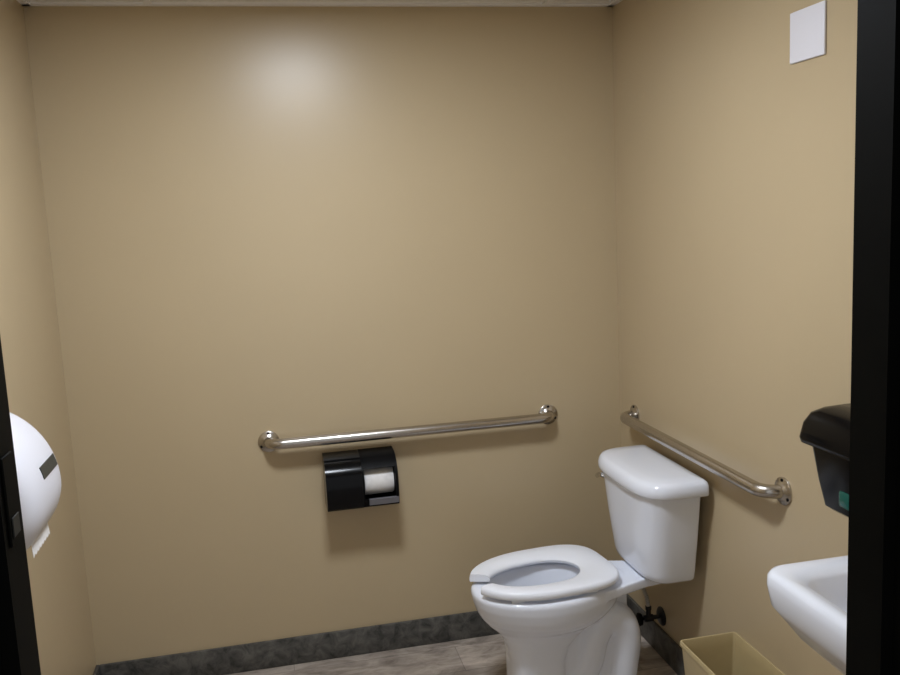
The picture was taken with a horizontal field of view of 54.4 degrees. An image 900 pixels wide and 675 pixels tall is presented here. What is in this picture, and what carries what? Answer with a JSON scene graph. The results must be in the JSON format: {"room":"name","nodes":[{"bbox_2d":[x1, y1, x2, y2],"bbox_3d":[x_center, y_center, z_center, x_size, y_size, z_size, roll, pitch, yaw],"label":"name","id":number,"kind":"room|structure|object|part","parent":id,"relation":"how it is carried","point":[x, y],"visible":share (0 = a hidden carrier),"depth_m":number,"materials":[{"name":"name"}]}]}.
{"room":"public restroom","nodes":[
{"label":"public restroom","id":0,"kind":"room"},
{"bbox_2d":[0,0,95,674],"bbox_3d":[-1.114,0.254,1.797,0.120,2.348,2.347,-4,8,-12],"label":"wall","id":1,"kind":"structure","parent":0,"point":[29,328],"depth_m":2.65,"materials":[{"name":"beige paint"}]},
{"bbox_2d":[10,413,60,556],"bbox_3d":[-0.985,0.332,1.947,0.184,0.350,0.305,-4,8,-12],"label":"dispenser","id":2,"kind":"object","parent":1,"relation":"attached to","point":[38,472],"visible":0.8,"depth_m":1.91,"materials":[{"name":"white plastic"}]},
{"bbox_2d":[93,665,99,674],"bbox_3d":[-1.016,1.347,2.055,0.012,0.104,2.167,-4,8,-12],"label":"baseboard","id":3,"kind":"structure","parent":1,"relation":"attached to","point":[97,669],"depth_m":3.07,"materials":[{"name":"stone"}]},
{"bbox_2d":[28,0,611,2],"bbox_3d":[-0.152,-1.044,1.897,2.235,0.100,2.467,-4,8,-12],"label":"ceiling","id":4,"kind":"structure","parent":0,"point":[387,1],"depth_m":2.96,"materials":[{"name":"paint"}]},
{"bbox_2d":[23,6,622,664],"bbox_3d":[-0.341,0.017,3.206,2.235,2.348,0.120,-4,8,-12],"label":"wall","id":5,"kind":"structure","parent":0,"point":[286,221],"depth_m":3.11,"materials":[{"name":"beige paint"}]},
{"bbox_2d":[99,611,499,674],"bbox_3d":[-0.275,1.135,3.300,1.971,0.104,0.012,-4,8,-12],"label":"baseboard","id":6,"kind":"structure","parent":5,"relation":"attached to","point":[439,629],"depth_m":3.24,"materials":[{"name":"stone"}]},
{"bbox_2d":[17,0,622,6],"bbox_3d":[-0.154,-0.993,1.927,1.995,0.008,2.179,-4,8,-12],"label":"trim","id":7,"kind":"structure","parent":5,"relation":"attached to","point":[612,3],"depth_m":2.96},
{"bbox_2d":[143,0,554,4],"bbox_3d":[-0.153,-0.994,1.922,1.947,0.006,2.143,-4,8,-12],"label":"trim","id":8,"kind":"structure","parent":5,"relation":"attached to","point":[547,2],"depth_m":3.05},
{"bbox_2d":[322,446,399,511],"bbox_3d":[-0.320,0.511,3.141,0.255,0.188,0.144,-4,8,-12],"label":"toilet paper holder","id":9,"kind":"object","parent":5,"relation":"attached to","point":[343,473],"visible":0.87,"depth_m":3.09,"materials":[{"name":"black plastic"}]},
{"bbox_2d":[363,467,393,494],"bbox_3d":[-0.260,0.512,3.157,0.106,0.099,0.099,-4,8,-12],"label":"toilet roll","id":10,"kind":"object","parent":9,"relation":"in","point":[377,480],"visible":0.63,"depth_m":3.12,"materials":[{"name":"white paper"}]},
{"bbox_2d":[258,404,557,451],"bbox_3d":[-0.129,0.336,3.193,1.120,0.076,0.076,-4,8,-12],"label":"grab bar","id":11,"kind":"object","parent":5,"relation":"attached to","point":[268,441],"visible":1,"depth_m":3.15,"materials":[{"name":"metal"}]},
{"bbox_2d":[227,634,676,674],"bbox_3d":[-0.249,1.514,1.351,3.031,0.100,4.137,-4,8,-12],"label":"floor","id":12,"kind":"structure","parent":0,"point":[484,655],"depth_m":3.21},
{"bbox_2d":[469,445,708,674],"bbox_3d":[0.418,0.818,2.904,0.716,0.776,0.482,-4,8,-12],"label":"toilet","id":13,"kind":"object","parent":12,"relation":"on","point":[555,609],"visible":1,"depth_m":2.79,"materials":[{"name":"white ceramic"}]},
{"bbox_3d":[0.300,0.766,2.866,0.474,0.026,0.368,-4,8,-12],"label":"seat","id":14,"kind":"part","parent":13,"relation":"part of","materials":[{"name":"white plastic"}]},
{"bbox_3d":[0.420,0.995,2.909,0.694,0.426,0.357,-4,8,-12],"label":"bowl","id":15,"kind":"part","parent":13,"relation":"part of","materials":[{"name":"white ceramic"}]},
{"bbox_3d":[0.543,0.482,3.096,0.051,0.038,0.063,-4,8,-12],"label":"flush lever","id":16,"kind":"part","parent":13,"relation":"part of","materials":[{"name":"silver metal"}]},
{"bbox_3d":[0.651,0.617,2.928,0.182,0.303,0.448,-4,8,-12],"label":"tank","id":17,"kind":"part","parent":13,"relation":"part of","materials":[{"name":"white ceramic"}]},
{"bbox_3d":[0.645,0.442,2.903,0.217,0.052,0.482,-4,8,-12],"label":"tank lid","id":18,"kind":"part","parent":13,"relation":"part of","materials":[{"name":"white ceramic"}]},
{"bbox_2d":[680,632,784,674],"bbox_3d":[0.815,1.082,2.485,0.186,0.336,0.338,-4,8,-12],"label":"wastebasket","id":19,"kind":"object","parent":12,"relation":"on","point":[728,653],"visible":1,"depth_m":2.61,"materials":[{"name":"beige plastic"}]},
{"bbox_2d":[612,0,857,674],"bbox_3d":[0.951,0.095,2.224,0.120,2.348,2.347,-4,8,-12],"label":"wall","id":20,"kind":"structure","parent":0,"point":[735,160],"depth_m":2.50,"materials":[{"name":"beige paint"}]},
{"bbox_2d":[636,605,665,625],"bbox_3d":[0.719,1.004,3.151,0.094,0.079,0.068,-4,8,-12],"label":"shutoff valve","id":21,"kind":"object","parent":20,"relation":"attached to","point":[660,615],"visible":0.96,"depth_m":3.14,"materials":[{"name":"black metal"}]},
{"bbox_3d":[0.688,1.012,3.146,0.028,0.046,0.046,-4,8,-12],"label":"handle","id":22,"kind":"part","parent":21,"relation":"part of","materials":[{"name":"black plastic"}]},
{"bbox_2d":[627,594,684,674],"bbox_3d":[0.920,1.198,2.456,0.012,0.104,2.167,-4,8,-12],"label":"baseboard","id":23,"kind":"structure","parent":20,"relation":"attached to","point":[661,642],"depth_m":3.16,"materials":[{"name":"stone"}]},
{"bbox_2d":[620,405,791,505],"bbox_3d":[0.753,0.352,2.790,0.076,0.076,1.031,-4,8,-12],"label":"grab bar","id":24,"kind":"object","parent":20,"relation":"attached to","point":[781,491],"visible":1,"depth_m":2.56,"materials":[{"name":"metal"}]},
{"bbox_2d":[767,555,847,674],"bbox_3d":[0.875,0.600,1.636,0.343,0.200,0.530,-4,8,-12],"label":"sink","id":25,"kind":"object","parent":20,"relation":"attached to","point":[810,596],"visible":0.53,"depth_m":1.74,"materials":[{"name":"white ceramic"}]},
{"bbox_2d":[790,0,826,63],"bbox_3d":[0.852,-0.724,2.084,0.007,0.121,0.137,-4,8,-12],"label":"wall plate","id":26,"kind":"object","parent":20,"relation":"attached to","point":[808,24],"visible":1,"depth_m":2.08,"materials":[{"name":"white plastic"}]},
{"bbox_2d":[799,403,850,517],"bbox_3d":[0.892,0.281,1.955,0.131,0.238,0.218,-4,8,-12],"label":"soap dispenser","id":27,"kind":"object","parent":20,"relation":"attached to","point":[826,429],"visible":0.51,"depth_m":1.95,"materials":[{"name":"black plastic"}]},
{"bbox_3d":[0.146,0.312,0.964,1.995,2.348,0.148,-4,8,-12],"label":"wall","id":28,"kind":"structure","parent":0,"visible":0},
{"bbox_2d":[0,0,899,674],"bbox_3d":[0.062,0.435,0.958,1.122,2.115,0.180,-4,8,-12],"label":"trim","id":29,"kind":"structure","parent":28,"relation":"attached to","point":[873,579],"depth_m":1.04,"materials":[{"name":"black paint"}]},
{"bbox_3d":[-0.436,0.160,0.869,0.003,0.090,0.034,-4,8,-12],"label":"strike plate","id":30,"kind":"part","parent":29,"relation":"part of","materials":[{"name":"black paint"}]}
]}

